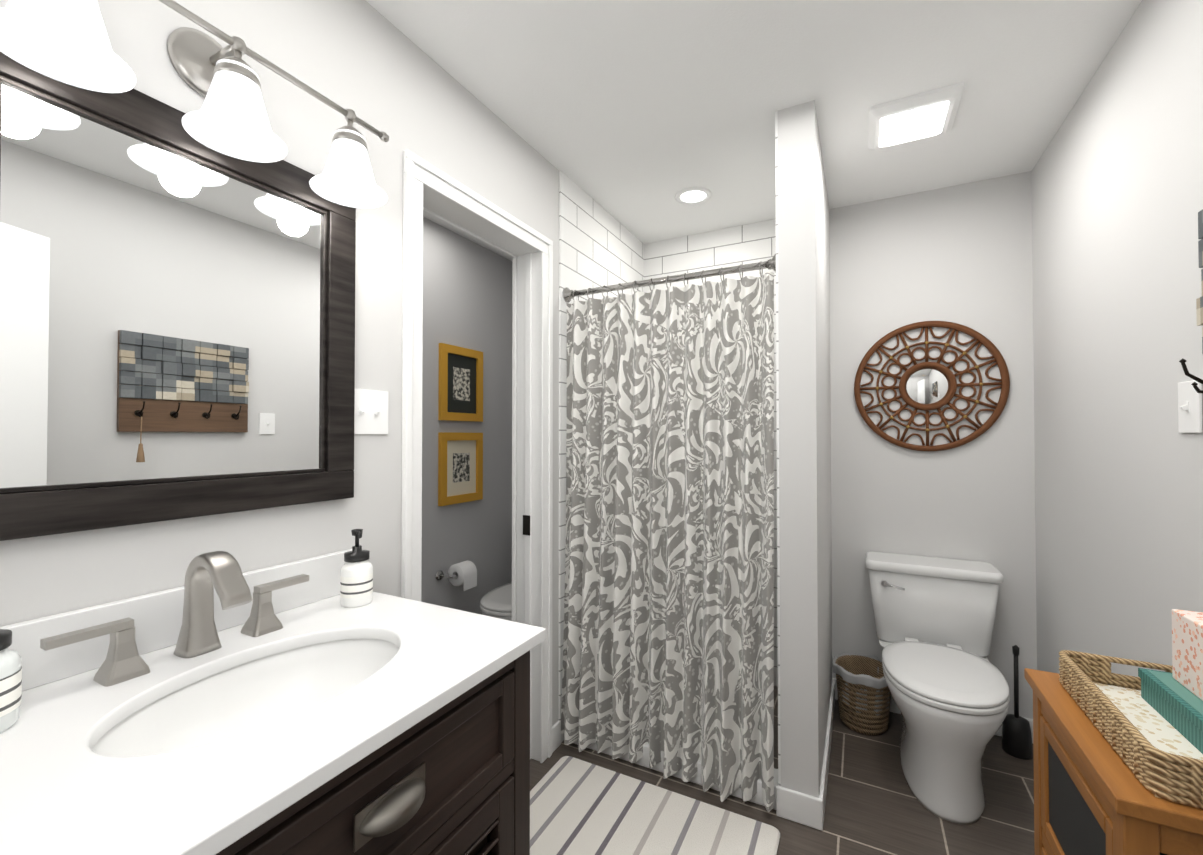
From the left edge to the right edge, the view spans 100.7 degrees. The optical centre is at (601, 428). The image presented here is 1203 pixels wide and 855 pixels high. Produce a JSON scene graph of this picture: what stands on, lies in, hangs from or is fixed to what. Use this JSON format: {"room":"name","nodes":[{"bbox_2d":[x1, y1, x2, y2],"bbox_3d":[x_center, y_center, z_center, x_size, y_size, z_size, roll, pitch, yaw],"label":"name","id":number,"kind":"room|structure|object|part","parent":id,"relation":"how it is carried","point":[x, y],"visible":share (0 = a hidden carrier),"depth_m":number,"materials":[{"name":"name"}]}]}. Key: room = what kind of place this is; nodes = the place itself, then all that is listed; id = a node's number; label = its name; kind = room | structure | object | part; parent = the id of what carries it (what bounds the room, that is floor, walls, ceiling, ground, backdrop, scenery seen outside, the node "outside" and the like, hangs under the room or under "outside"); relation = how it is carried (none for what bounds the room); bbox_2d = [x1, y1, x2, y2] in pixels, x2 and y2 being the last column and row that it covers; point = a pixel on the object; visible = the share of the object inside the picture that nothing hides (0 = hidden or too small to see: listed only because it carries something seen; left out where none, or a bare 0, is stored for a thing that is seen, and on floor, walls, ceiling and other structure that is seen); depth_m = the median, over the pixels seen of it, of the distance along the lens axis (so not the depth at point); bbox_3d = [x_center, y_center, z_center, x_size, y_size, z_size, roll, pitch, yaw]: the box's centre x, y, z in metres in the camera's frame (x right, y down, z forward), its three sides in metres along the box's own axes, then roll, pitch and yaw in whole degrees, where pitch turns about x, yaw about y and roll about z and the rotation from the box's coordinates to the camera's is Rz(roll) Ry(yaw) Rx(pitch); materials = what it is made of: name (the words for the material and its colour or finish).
{"room":"bathroom","nodes":[
{"label":"bathroom","id":0,"kind":"room"},
{"bbox_2d":[0,0,558,725],"bbox_3d":[-0.492,0.106,1.656,0.120,2.440,2.990,0,-1,27],"label":"wall","id":1,"kind":"structure","parent":0,"point":[364,60],"depth_m":1.24,"materials":[{"name":"paint"}]},
{"bbox_2d":[0,52,355,540],"bbox_3d":[-0.773,-0.210,0.956,0.026,0.755,0.651,0,-1,27],"label":"vanity mirror","id":2,"kind":"object","parent":1,"relation":"attached to","point":[177,320],"visible":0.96,"depth_m":0.90,"materials":[{"name":"clear glass"}]},
{"bbox_2d":[0,0,388,208],"bbox_3d":[-0.693,-0.656,0.937,0.196,0.238,0.660,0,-1,27],"label":"sconce","id":3,"kind":"object","parent":1,"relation":"attached to","point":[66,42],"visible":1,"depth_m":0.90,"materials":[{"name":"white glass"}]},
{"bbox_2d":[354,388,387,433],"bbox_3d":[-0.603,-0.044,1.293,0.018,0.116,0.127,0,-1,27],"label":"light switch","id":4,"kind":"object","parent":1,"relation":"attached to","point":[371,412],"visible":0.85,"depth_m":1.30,"materials":[{"name":"white plastic"}]},
{"bbox_2d":[401,149,552,762],"bbox_3d":[-0.443,0.274,1.754,0.160,2.108,0.748,0,-1,27],"label":"door frame","id":5,"kind":"structure","parent":1,"relation":"attached to","point":[429,189],"depth_m":2.00,"materials":[{"name":"white wood"}]},
{"bbox_3d":[-0.304,0.391,2.021,0.035,0.080,0.002,0,-1,27],"label":"door jamb latch","id":6,"kind":"part","parent":5,"relation":"part of","materials":[{"name":"black metal"}]},
{"bbox_2d":[559,170,643,742],"bbox_3d":[0.037,0.118,2.538,0.008,2.440,0.936,0,-1,27],"label":"wall tile","id":7,"kind":"structure","parent":1,"relation":"attached to","point":[600,245],"depth_m":2.27,"materials":[{"name":"white tile"}]},
{"bbox_2d":[561,254,775,811],"bbox_3d":[0.215,0.335,1.920,0.874,1.905,0.154,0,-1,27],"label":"shower curtain","id":8,"kind":"object","parent":7,"relation":"hanging from","point":[668,643],"visible":1,"depth_m":1.91,"materials":[{"name":"grey fabric"}]},
{"bbox_3d":[0.235,-0.581,1.972,0.874,0.072,0.064,0,-1,27],"label":"curtain rod","id":9,"kind":"part","parent":8,"relation":"part of","materials":[{"name":"silver metal"}]},
{"bbox_2d":[421,217,511,613],"bbox_3d":[-1.117,0.115,2.341,0.120,2.440,2.350,0,-1,27],"label":"wall","id":10,"kind":"structure","parent":0,"point":[467,293],"depth_m":2.89,"materials":[{"name":"paint"}]},
{"bbox_2d":[435,560,476,590],"bbox_3d":[-0.775,0.793,2.703,0.143,0.133,0.196,0,-1,27],"label":"toilet paper holder","id":11,"kind":"object","parent":10,"relation":"attached to","point":[462,573],"visible":1,"depth_m":2.67,"materials":[{"name":"white paper"}]},
{"bbox_2d":[438,343,482,421],"bbox_3d":[-0.789,-0.251,2.822,0.022,0.415,0.333,0,-1,27],"label":"picture frame","id":12,"kind":"object","parent":10,"relation":"attached to","point":[460,394],"visible":1,"depth_m":2.81,"materials":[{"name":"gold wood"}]},
{"bbox_2d":[438,432,482,505],"bbox_3d":[-0.789,0.219,2.816,0.022,0.395,0.333,0,-1,27],"label":"picture frame","id":13,"kind":"object","parent":10,"relation":"attached to","point":[460,467],"visible":0.96,"depth_m":2.80,"materials":[{"name":"gold metal"}]},
{"bbox_2d":[366,0,1141,260],"bbox_3d":[0.001,-1.146,1.484,2.910,0.060,3.110,0,-1,27],"label":"ceiling","id":14,"kind":"structure","parent":0,"point":[634,117],"depth_m":1.60,"materials":[{"name":"paint"}]},
{"bbox_2d":[675,187,711,204],"bbox_3d":[0.435,-1.101,2.363,0.170,0.008,0.170,0,-1,27],"label":"recessed light","id":15,"kind":"object","parent":14,"relation":"in","point":[692,195],"visible":1,"depth_m":2.36,"materials":[{"name":"white plastic"}]},
{"bbox_2d":[868,82,963,149],"bbox_3d":[1.108,-1.092,1.782,0.270,0.040,0.270,0,-1,27],"label":"recessed light","id":16,"kind":"object","parent":14,"relation":"in","point":[920,116],"visible":1,"depth_m":1.73,"materials":[{"name":"white plastic"}]},
{"bbox_2d":[530,686,1034,854],"bbox_3d":[0.001,1.354,1.451,2.910,0.060,3.110,0,-1,27],"label":"floor","id":17,"kind":"structure","parent":0,"point":[874,805],"depth_m":1.77,"materials":[{"name":"tile"}]},
{"bbox_2d":[0,529,545,854],"bbox_3d":[-0.539,0.765,0.786,0.585,1.100,0.757,0,-1,27],"label":"bathroom vanity","id":18,"kind":"object","parent":17,"relation":"on","point":[219,703],"visible":1,"depth_m":0.77,"materials":[{"name":"white stone"}]},
{"bbox_2d":[40,551,308,686],"bbox_3d":[-0.675,0.306,0.870,0.167,0.180,0.386,0,-1,27],"label":"faucet","id":19,"kind":"object","parent":18,"relation":"on","point":[199,649],"depth_m":0.86,"materials":[{"name":"silver metal"}]},
{"bbox_2d":[92,638,398,756],"bbox_3d":[-0.524,0.481,0.798,0.301,0.149,0.443,0,-1,27],"label":"sink","id":20,"kind":"object","parent":18,"relation":"in","point":[222,705],"depth_m":0.84,"materials":[{"name":"white ceramic"}]},
{"bbox_3d":[-0.279,0.522,0.688,0.032,0.047,0.117,0,-1,27],"label":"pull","id":21,"kind":"part","parent":18,"relation":"part of","materials":[{"name":"grey metal"}]},
{"bbox_2d":[480,583,511,620],"bbox_3d":[-0.380,0.968,2.838,0.494,0.747,0.744,0,-1,27],"label":"toilet","id":22,"kind":"object","parent":17,"relation":"on","point":[496,603],"visible":0.19,"depth_m":2.57,"materials":[{"name":"white ceramic"}]},
{"bbox_2d":[530,756,779,854],"bbox_3d":[0.102,1.317,1.603,0.836,0.014,0.516,0,-1,27],"label":"bath mat","id":23,"kind":"object","parent":17,"relation":"on","point":[579,807],"visible":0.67,"depth_m":1.66,"materials":[{"name":"white fabric"}]},
{"bbox_2d":[573,740,777,809],"bbox_3d":[0.249,1.288,1.974,0.874,0.085,0.100,0,-1,27],"label":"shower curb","id":24,"kind":"structure","parent":17,"relation":"on","point":[696,779],"depth_m":1.89,"materials":[{"name":"white tile"}]},
{"bbox_2d":[832,652,890,734],"bbox_3d":[1.182,1.197,2.254,0.251,0.274,0.250,0,-1,27],"label":"basket","id":25,"kind":"object","parent":17,"relation":"on","point":[864,695],"visible":0.96,"depth_m":2.18,"materials":[{"name":"wicker"}]},
{"bbox_2d":[865,551,1009,824],"bbox_3d":[1.322,0.957,1.960,0.494,0.747,0.744,0,-1,27],"label":"toilet","id":26,"kind":"object","parent":17,"relation":"on","point":[944,677],"visible":1,"depth_m":1.87,"materials":[{"name":"white ceramic"}]},
{"bbox_3d":[1.266,0.681,2.166,0.088,0.029,0.031,0,-1,27],"label":"lever","id":27,"kind":"part","parent":26,"relation":"part of","materials":[{"name":"silver metal"}]},
{"bbox_3d":[1.443,0.767,2.197,0.494,0.361,0.216,0,-1,27],"label":"tank","id":28,"kind":"part","parent":26,"relation":"part of","materials":[{"name":"white ceramic"}]},
{"bbox_3d":[1.275,0.910,1.872,0.388,0.046,0.543,0,-1,27],"label":"seat","id":29,"kind":"part","parent":26,"relation":"part of","materials":[{"name":"white ceramic"}]},
{"bbox_2d":[1002,645,1032,759],"bbox_3d":[1.710,1.111,2.055,0.100,0.440,0.100,0,-1,27],"label":"toilet brush","id":30,"kind":"object","parent":17,"relation":"on","point":[1016,737],"visible":0.98,"depth_m":2.03,"materials":[{"name":"black plastic"}]},
{"bbox_2d":[1024,668,1202,854],"bbox_3d":[1.023,0.936,0.882,0.318,0.760,0.474,0,-1,27],"label":"base cabinet","id":31,"kind":"object","parent":17,"relation":"on","point":[1093,795],"visible":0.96,"depth_m":0.89,"materials":[{"name":"brown wood"}]},
{"bbox_2d":[1059,609,1202,808],"bbox_3d":[1.037,0.431,0.873,0.266,0.250,0.417,0,-1,27],"label":"wicker tray","id":32,"kind":"object","parent":31,"relation":"on","point":[1148,724],"visible":1,"depth_m":0.91,"materials":[{"name":"brown wicker"}]},
{"bbox_2d":[777,100,831,797],"bbox_3d":[0.881,0.112,2.110,0.120,2.440,0.920,0,-1,27],"label":"wall","id":33,"kind":"structure","parent":0,"point":[805,541],"depth_m":1.71,"materials":[{"name":"paint"}]},
{"bbox_2d":[775,111,780,785],"bbox_3d":[0.824,0.113,2.140,0.008,2.440,0.919,0,-1,27],"label":"wall tile","id":34,"kind":"structure","parent":33,"relation":"attached to","point":[777,409],"depth_m":1.73,"materials":[{"name":"white tile"}]},
{"bbox_2d":[815,678,837,830],"bbox_3d":[0.938,1.282,2.057,0.017,0.100,0.933,0,-1,27],"label":"baseboard","id":35,"kind":"structure","parent":33,"relation":"attached to","point":[819,802],"depth_m":1.84,"materials":[{"name":"white wood"}]},
{"bbox_2d":[830,171,1036,718],"bbox_3d":[0.690,0.121,2.795,2.910,2.440,0.120,0,-1,27],"label":"wall","id":36,"kind":"structure","parent":0,"point":[961,254],"depth_m":2.29,"materials":[{"name":"paint"}]},
{"bbox_2d":[644,219,777,686],"bbox_3d":[0.643,0.120,2.747,0.874,2.440,0.008,0,-1,27],"label":"wall tile","id":37,"kind":"structure","parent":36,"relation":"attached to","point":[751,243],"depth_m":2.74,"materials":[{"name":"white tile"}]},
{"bbox_2d":[854,321,1009,450],"bbox_3d":[1.500,-0.195,2.298,0.600,0.600,0.020,0,-1,27],"label":"round mirror","id":38,"kind":"object","parent":36,"relation":"attached to","point":[926,386],"visible":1,"depth_m":2.29,"materials":[{"name":"brown metal"}]},
{"bbox_3d":[1.503,-0.195,2.304,0.180,0.180,0.006,0,-1,27],"label":"glass","id":39,"kind":"part","parent":38,"relation":"part of","materials":[{"name":"white"}]},
{"bbox_2d":[889,696,1032,742],"bbox_3d":[1.497,1.284,2.283,0.720,0.100,0.017,0,-1,27],"label":"baseboard","id":40,"kind":"structure","parent":36,"relation":"attached to","point":[894,708],"depth_m":2.33,"materials":[{"name":"white"}]},
{"bbox_2d":[1031,0,1202,676],"bbox_3d":[1.212,0.095,0.772,0.120,2.440,2.990,0,-1,27],"label":"wall","id":41,"kind":"structure","parent":0,"point":[1117,186],"depth_m":1.41,"materials":[{"name":"paint"}]},
{"bbox_2d":[1178,380,1201,432],"bbox_3d":[1.313,-0.049,1.122,0.018,0.116,0.081,0,-1,27],"label":"light switch","id":42,"kind":"object","parent":41,"relation":"attached to","point":[1189,409],"visible":0.94,"depth_m":1.11,"materials":[{"name":"white plastic"}]},
{"bbox_2d":[1179,209,1202,392],"bbox_3d":[1.111,-0.162,0.811,0.088,0.586,0.520,0,-1,27],"label":"hook rack","id":43,"kind":"object","parent":41,"relation":"attached to","point":[1199,311],"visible":1,"depth_m":1.03,"materials":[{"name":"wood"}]}
]}

